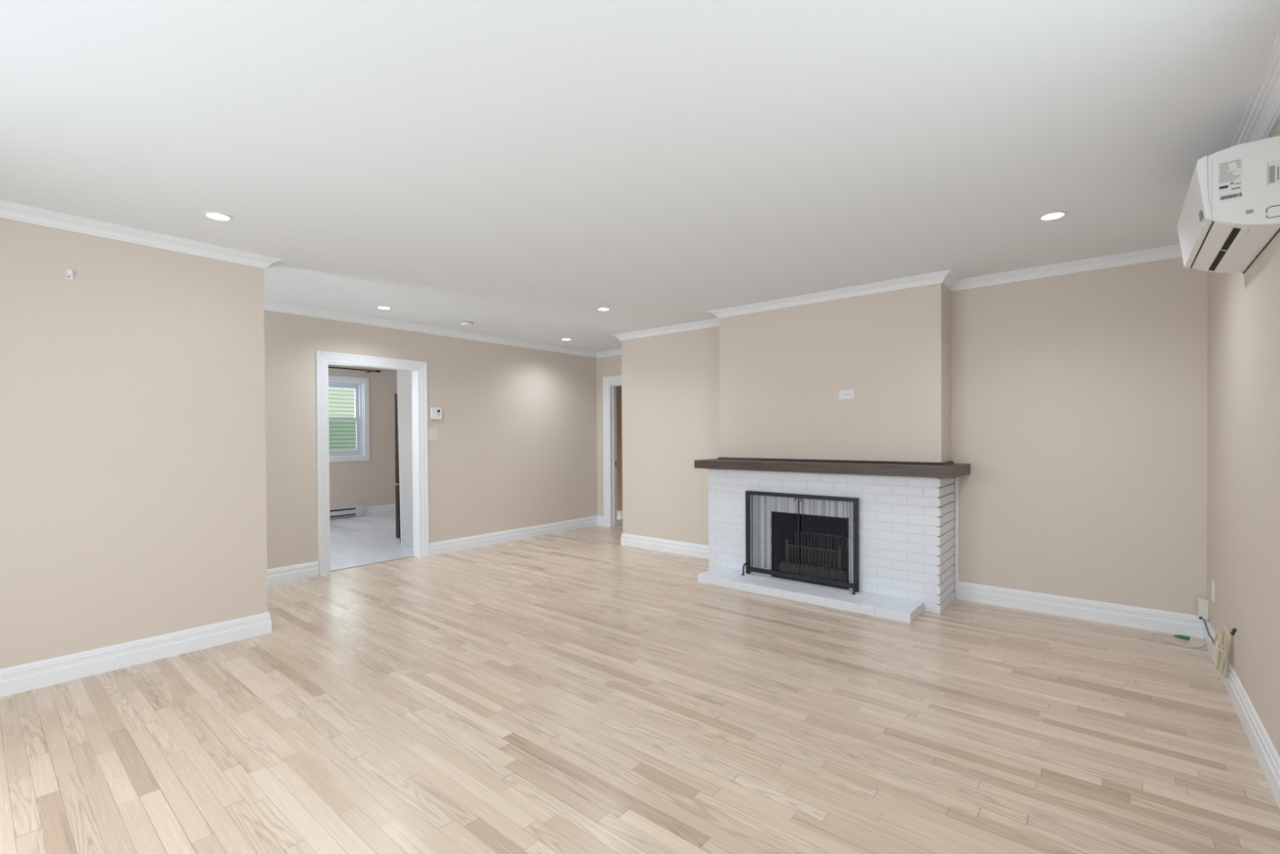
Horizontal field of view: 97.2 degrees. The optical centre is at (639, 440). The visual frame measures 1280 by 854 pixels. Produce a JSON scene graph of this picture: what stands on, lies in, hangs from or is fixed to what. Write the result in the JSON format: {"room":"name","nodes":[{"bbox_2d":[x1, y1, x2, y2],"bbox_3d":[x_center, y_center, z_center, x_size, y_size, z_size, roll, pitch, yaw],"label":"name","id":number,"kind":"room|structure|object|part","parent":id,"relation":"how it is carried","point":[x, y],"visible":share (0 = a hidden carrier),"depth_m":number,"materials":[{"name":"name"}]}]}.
{"room":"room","nodes":[
{"label":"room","id":0,"kind":"room"},
{"bbox_2d":[0,217,267,669],"bbox_3d":[-3.252,0.053,2.658,0.120,2.385,2.558,0,1,40],"label":"wall","id":1,"kind":"structure","parent":0,"point":[133,441],"depth_m":3.07,"materials":[{"name":"beige paint"}]},
{"bbox_2d":[66,268,74,279],"bbox_3d":[-2.944,-0.856,2.917,0.020,0.054,0.028,0,1,40],"label":"wall bracket","id":2,"kind":"object","parent":1,"relation":"attached to","point":[69,273],"visible":1,"depth_m":2.91,"materials":[{"name":"white plastic"}]},
{"bbox_2d":[0,560,319,697],"bbox_3d":[-1.657,1.176,1.945,5.928,0.132,3.240,0,1,40],"label":"baseboard","id":3,"kind":"structure","parent":1,"relation":"attached to","point":[51,671],"depth_m":3.13,"materials":[{"name":"white paint"}]},
{"bbox_2d":[0,31,1279,358],"bbox_3d":[-0.518,-1.130,3.308,5.928,0.063,6.842,0,1,40],"label":"crown molding","id":4,"kind":"structure","parent":1,"relation":"attached to","point":[1261,117],"depth_m":3.69,"materials":[{"name":"white paint"}]},
{"bbox_2d":[328,364,397,519],"bbox_3d":[-5.164,0.014,8.158,0.120,2.385,4.320,0,1,40],"label":"wall","id":5,"kind":"structure","parent":0,"point":[371,482],"depth_m":9.11,"materials":[{"name":"paint"}]},
{"bbox_2d":[329,504,364,518],"bbox_3d":[-4.948,1.119,8.271,0.068,0.165,1.745,0,1,40],"label":"baseboard heater","id":6,"kind":"object","parent":5,"relation":"attached to","point":[356,510],"visible":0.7,"depth_m":8.73,"materials":[{"name":"white metal"}]},
{"bbox_2d":[328,375,369,462],"bbox_3d":[-4.709,-0.326,8.689,0.138,1.316,1.021,0,1,40],"label":"window","id":7,"kind":"structure","parent":5,"relation":"in","point":[362,452],"depth_m":8.97,"materials":[{"name":"white paint"}]},
{"bbox_3d":[-4.745,-0.583,8.716,0.028,0.555,0.775,0,1,40],"label":"sash","id":8,"kind":"part","parent":7,"relation":"part of","materials":[{"name":"white plastic"}]},
{"bbox_3d":[-4.717,-0.073,8.700,0.028,0.565,0.775,0,1,40],"label":"sash","id":9,"kind":"part","parent":7,"relation":"part of","materials":[{"name":"white plastic"}]},
{"bbox_2d":[328,366,381,373],"bbox_3d":[-4.625,-1.092,8.620,0.110,0.057,1.343,0,1,40],"label":"curtain rod","id":10,"kind":"object","parent":5,"relation":"attached to","point":[368,371],"visible":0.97,"depth_m":8.80,"materials":[{"name":"brown metal"}]},
{"bbox_3d":[-4.626,-1.098,8.567,0.020,0.020,1.260,0,1,40],"label":"rod","id":11,"kind":"part","parent":10,"relation":"part of","materials":[{"name":"brown metal"}]},
{"bbox_2d":[363,503,395,515],"bbox_3d":[-2.954,1.126,8.376,3.000,0.132,0.940,0,1,40],"label":"baseboard","id":12,"kind":"structure","parent":5,"relation":"attached to","point":[375,509],"depth_m":9.17,"materials":[{"name":"white paint"}]},
{"bbox_2d":[329,511,413,570],"bbox_3d":[-3.755,1.209,7.020,3.605,0.001,4.250,0,1,40],"label":"floor","id":13,"kind":"structure","parent":0,"point":[354,540],"depth_m":6.73,"materials":[{"name":"white tile"}]},
{"bbox_2d":[394,393,400,542],"bbox_3d":[-2.353,0.328,6.638,0.795,1.752,0.708,0,1,40],"label":"refrigerator","id":14,"kind":"object","parent":13,"relation":"on","point":[397,454],"visible":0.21,"depth_m":6.58,"materials":[{"name":"black"}]},
{"bbox_3d":[-2.612,-0.024,6.850,0.080,1.050,0.706,0,1,40],"label":"door","id":15,"kind":"part","parent":14,"relation":"part of","materials":[{"name":"black"}]},
{"bbox_3d":[-2.607,0.833,6.857,0.080,0.618,0.706,0,1,40],"label":"freezer drawer","id":16,"kind":"part","parent":14,"relation":"part of","materials":[{"name":"black"}]},
{"bbox_2d":[396,370,413,548],"bbox_3d":[-2.517,0.016,6.282,0.701,2.382,0.028,0,1,40],"label":"door","id":17,"kind":"structure","parent":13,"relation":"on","point":[403,378],"depth_m":6.38,"materials":[{"name":"white wood"}]},
{"bbox_2d":[264,310,597,568],"bbox_3d":[-2.872,0.027,5.208,0.120,2.385,6.962,0,1,40],"label":"wall","id":18,"kind":"structure","parent":0,"point":[515,447],"depth_m":6.24,"materials":[{"name":"beige paint"}]},
{"bbox_2d":[316,351,428,575],"bbox_3d":[-2.602,0.204,5.521,0.144,2.022,1.059,0,1,40],"label":"door frame","id":19,"kind":"structure","parent":18,"relation":"attached to","point":[322,357],"depth_m":5.58,"materials":[{"name":"white paint"}]},
{"bbox_2d":[330,555,415,571],"bbox_3d":[-2.628,1.213,5.557,0.026,0.004,0.895,0,1,40],"label":"trim","id":20,"kind":"structure","parent":18,"relation":"attached to","point":[410,556],"depth_m":5.54,"materials":[{"name":"beige wood"}]},
{"bbox_2d":[427,428,438,439],"bbox_3d":[-2.175,-0.058,5.938,0.017,0.118,0.114,0,1,40],"label":"light switch","id":21,"kind":"object","parent":18,"relation":"attached to","point":[432,433],"visible":1,"depth_m":5.94,"materials":[{"name":"white plastic"}]},
{"bbox_2d":[430,407,441,419],"bbox_3d":[-2.150,-0.282,5.956,0.031,0.122,0.121,0,1,40],"label":"thermostat","id":22,"kind":"object","parent":18,"relation":"attached to","point":[435,412],"visible":1,"depth_m":5.94,"materials":[{"name":"white plastic"}]},
{"bbox_2d":[428,515,603,555],"bbox_3d":[-1.353,1.130,6.837,0.131,0.132,2.537,0,1,40],"label":"baseboard","id":23,"kind":"structure","parent":18,"relation":"attached to","point":[474,541],"depth_m":6.69,"materials":[{"name":"white paint"}]},
{"bbox_2d":[596,355,621,515],"bbox_3d":[-0.094,-0.010,7.502,1.451,2.385,0.120,0,1,40],"label":"wall","id":24,"kind":"structure","parent":0,"point":[610,366],"depth_m":7.79,"materials":[{"name":"beige paint"}]},
{"bbox_2d":[602,374,622,527],"bbox_3d":[-0.071,0.158,7.474,1.010,2.050,0.144,0,1,40],"label":"door frame","id":25,"kind":"structure","parent":24,"relation":"attached to","point":[606,380],"depth_m":7.71,"materials":[{"name":"white paint"}]},
{"bbox_2d":[616,386,622,510],"bbox_3d":[0.008,-0.017,8.209,2.700,2.385,0.120,0,1,40],"label":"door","id":26,"kind":"structure","parent":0,"point":[619,388],"depth_m":8.39,"materials":[{"name":"brown paint"}]},
{"bbox_2d":[617,510,622,519],"bbox_3d":[-0.029,1.111,8.167,2.460,0.132,0.016,0,1,40],"label":"baseboard","id":27,"kind":"structure","parent":26,"relation":"attached to","point":[620,513],"depth_m":8.38,"materials":[{"name":"white paint"}]},
{"bbox_2d":[0,0,1279,351],"bbox_3d":[-1.645,-1.229,4.804,9.977,0.120,7.600,0,1,40],"label":"ceiling","id":28,"kind":"structure","parent":0,"point":[519,170],"depth_m":2.14,"materials":[{"name":"white paint"}]},
{"bbox_2d":[202,211,232,221],"bbox_3d":[-2.162,-1.145,2.893,0.124,0.006,0.124,0,1,40],"label":"recessed light","id":29,"kind":"object","parent":28,"relation":"in","point":[211,215],"visible":1,"depth_m":2.89,"materials":[{"name":"white plastic"}]},
{"bbox_2d":[376,306,391,309],"bbox_3d":[-2.252,-1.163,4.968,0.124,0.006,0.124,0,1,40],"label":"recessed light","id":30,"kind":"object","parent":28,"relation":"in","point":[377,307],"visible":1,"depth_m":4.96,"materials":[{"name":"white plastic"}]},
{"bbox_2d":[459,321,473,326],"bbox_3d":[-1.734,-1.156,5.648,0.132,0.040,0.132,0,1,40],"label":"smoke detector","id":31,"kind":"object","parent":28,"relation":"attached to","point":[462,323],"visible":1,"depth_m":5.61,"materials":[{"name":"grey plastic"}]},
{"bbox_2d":[560,337,571,340],"bbox_3d":[-0.866,-1.187,6.649,0.124,0.006,0.124,0,1,40],"label":"recessed light","id":32,"kind":"object","parent":28,"relation":"in","point":[563,339],"visible":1,"depth_m":6.64,"materials":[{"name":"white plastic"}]},
{"bbox_2d":[596,307,610,311],"bbox_3d":[-0.326,-1.176,5.073,0.124,0.006,0.124,0,1,40],"label":"recessed light","id":33,"kind":"object","parent":28,"relation":"in","point":[597,308],"visible":1,"depth_m":5.06,"materials":[{"name":"white plastic"}]},
{"bbox_2d":[1038,211,1067,221],"bbox_3d":[2.159,-1.171,2.955,0.124,0.006,0.124,0,1,40],"label":"recessed light","id":34,"kind":"object","parent":28,"relation":"in","point":[1055,215],"visible":1,"depth_m":2.95,"materials":[{"name":"white plastic"}]},
{"bbox_2d":[0,519,1279,853],"bbox_3d":[-0.246,1.218,3.672,6.072,0.001,7.300,0,1,40],"label":"floor","id":35,"kind":"structure","parent":0,"point":[581,691],"depth_m":2.37,"materials":[{"name":"brown wood"}]},
{"bbox_2d":[693,457,970,622],"bbox_3d":[1.401,0.680,4.557,2.077,1.041,0.826,0,1,40],"label":"brick fireplace","id":36,"kind":"object","parent":35,"relation":"on","point":[907,540],"depth_m":4.28,"materials":[{"name":"white brick"}]},
{"bbox_3d":[1.234,0.997,4.746,0.016,0.264,0.016,0,1,40],"label":"leg","id":37,"kind":"part","parent":36,"relation":"part of","materials":[{"name":"grey metal"}]},
{"bbox_3d":[1.346,0.963,4.880,0.016,0.330,0.016,0,1,40],"label":"leg","id":38,"kind":"part","parent":36,"relation":"part of","materials":[{"name":"grey metal"}]},
{"bbox_2d":[741,490,858,594],"bbox_3d":[1.245,0.783,4.488,0.948,0.704,0.108,0,1,40],"label":"fire screen","id":39,"kind":"object","parent":36,"relation":"on","point":[855,585],"visible":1,"depth_m":4.48,"materials":[{"name":"black metal"}]},
{"bbox_3d":[1.405,0.882,4.600,0.450,0.018,0.022,0,1,40],"label":"rail","id":40,"kind":"part","parent":36,"relation":"part of","materials":[{"name":"grey metal"}]},
{"bbox_3d":[1.460,0.956,4.666,0.485,0.346,0.203,0,1,40],"label":"fire grate","id":41,"kind":"part","parent":36,"relation":"part of","materials":[{"name":"black metal"}]},
{"bbox_3d":[1.518,0.790,4.735,0.450,0.018,0.018,0,1,40],"label":"rail","id":42,"kind":"part","parent":36,"relation":"part of","materials":[{"name":"grey metal"}]},
{"bbox_3d":[1.519,1.043,4.737,0.450,0.018,0.018,0,1,40],"label":"rail","id":43,"kind":"part","parent":36,"relation":"part of","materials":[{"name":"grey metal"}]},
{"bbox_2d":[693,458,970,478],"bbox_3d":[1.474,0.214,4.643,2.077,0.073,0.591,0,1,40],"label":"mantel shelf","id":44,"kind":"object","parent":36,"relation":"attached to","point":[863,468],"depth_m":4.30,"materials":[{"name":"brown wood"}]},
{"bbox_3d":[1.580,0.998,4.458,0.016,0.264,0.016,0,1,40],"label":"leg","id":45,"kind":"part","parent":36,"relation":"part of","materials":[{"name":"grey metal"}]},
{"bbox_3d":[1.691,0.963,4.592,0.016,0.330,0.016,0,1,40],"label":"leg","id":46,"kind":"part","parent":36,"relation":"part of","materials":[{"name":"grey metal"}]},
{"bbox_2d":[1151,632,1204,647],"bbox_3d":[3.213,1.190,3.371,0.240,0.023,0.183,0,1,40],"label":"wire","id":47,"kind":"object","parent":35,"relation":"on","point":[1180,636],"visible":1,"depth_m":3.40,"materials":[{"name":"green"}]},
{"bbox_2d":[720,283,951,462],"bbox_3d":[1.548,-0.505,4.748,1.842,1.363,0.319,0,1,40],"label":"wall","id":48,"kind":"structure","parent":0,"point":[783,371],"depth_m":4.49,"materials":[{"name":"beige paint"}]},
{"bbox_2d":[839,389,853,399],"bbox_3d":[1.632,-0.360,4.466,0.118,0.072,0.010,0,1,40],"label":"wall outlet","id":49,"kind":"object","parent":48,"relation":"attached to","point":[843,394],"visible":1,"depth_m":4.46,"materials":[{"name":"white plastic"}]},
{"bbox_2d":[841,391,850,396],"bbox_3d":[1.631,-0.360,4.464,0.068,0.034,0.004,0,1,40],"label":"receptacle","id":50,"kind":"object","parent":49,"relation":"attached to","point":[843,393],"depth_m":4.46,"materials":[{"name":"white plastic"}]},
{"bbox_2d":[621,257,1208,615],"bbox_3d":[1.646,0.003,4.960,4.717,2.385,0.120,0,1,40],"label":"wall","id":51,"kind":"structure","parent":0,"point":[1079,400],"depth_m":3.87,"materials":[{"name":"beige paint"}]},
{"bbox_2d":[620,533,709,559],"bbox_3d":[0.611,1.124,6.296,1.539,0.132,0.855,0,1,40],"label":"baseboard","id":52,"kind":"structure","parent":51,"relation":"attached to","point":[692,549],"depth_m":6.02,"materials":[{"name":"white paint"}]},
{"bbox_2d":[955,476,958,599],"bbox_3d":[2.390,0.723,4.262,0.024,0.949,0.014,0,1,40],"label":"trim","id":53,"kind":"structure","parent":51,"relation":"attached to","point":[956,478],"depth_m":4.25,"materials":[{"name":"white paint"}]},
{"bbox_2d":[1197,596,1208,620],"bbox_3d":[3.363,1.008,3.372,0.043,0.116,0.094,0,1,40],"label":"junction box","id":54,"kind":"object","parent":51,"relation":"attached to","point":[1202,602],"visible":0.94,"depth_m":3.35,"materials":[{"name":"white plastic"}]},
{"bbox_2d":[1206,120,1279,756],"bbox_3d":[1.623,0.037,1.156,0.120,2.385,5.993,0,1,40],"label":"wall","id":55,"kind":"structure","parent":0,"point":[1243,537],"depth_m":2.37,"materials":[{"name":"beige paint"}]},
{"bbox_2d":[958,581,1279,808],"bbox_3d":[1.074,1.163,1.629,1.327,0.132,5.753,0,1,40],"label":"baseboard","id":56,"kind":"structure","parent":55,"relation":"attached to","point":[1171,622],"depth_m":3.56,"materials":[{"name":"white paint"}]},
{"bbox_2d":[1211,578,1214,602],"bbox_3d":[3.223,0.847,3.177,0.010,0.118,0.072,0,1,40],"label":"wall outlet","id":57,"kind":"object","parent":55,"relation":"attached to","point":[1212,580],"visible":1,"depth_m":3.17,"materials":[{"name":"white plastic"}]},
{"bbox_2d":[1200,617,1236,677],"bbox_3d":[2.981,0.979,2.922,0.047,0.303,1.097,0,1,40],"label":"cable","id":58,"kind":"object","parent":55,"relation":"attached to","point":[1223,645],"visible":1,"depth_m":2.71,"materials":[{"name":"brown plastic"}]},
{"bbox_2d":[1177,135,1279,273],"bbox_3d":[2.317,-0.876,2.246,0.212,0.302,0.772,0,1,40],"label":"air conditioner","id":59,"kind":"object","parent":55,"relation":"attached to","point":[1230,213],"visible":1,"depth_m":1.99,"materials":[{"name":"white plastic"}]},
{"bbox_3d":[2.251,-0.897,2.301,0.040,0.230,0.772,0,1,40],"label":"panel","id":60,"kind":"part","parent":59,"relation":"part of","materials":[{"name":"white plastic"}]},
{"bbox_2d":[1219,160,1240,182],"bbox_3d":[2.054,-0.935,1.966,0.052,0.066,0.001,0,1,40],"label":"print","id":61,"kind":"object","parent":59,"relation":"on","point":[1229,170],"depth_m":1.97,"materials":[{"name":"grey paper"}]},
{"bbox_3d":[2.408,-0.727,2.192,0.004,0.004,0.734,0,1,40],"label":"wall plate","id":62,"kind":"part","parent":59,"relation":"part of","materials":[{"name":"grey plastic"}]},
{"label":"outside","id":63,"kind":"structure","parent":0,"visible":0},
{"bbox_3d":[-6.042,2.287,10.927,4.730,0.200,15.000,0,1,40],"label":"ground","id":64,"kind":"structure","parent":63,"visible":0},
{"bbox_2d":[328,387,355,450],"bbox_3d":[-5.626,-0.468,12.820,0.138,5.270,9.500,0,1,40],"label":"house siding","id":65,"kind":"object","parent":64,"relation":"on","point":[342,433],"visible":0.02,"depth_m":11.94,"materials":[{"name":"green"}]}
]}

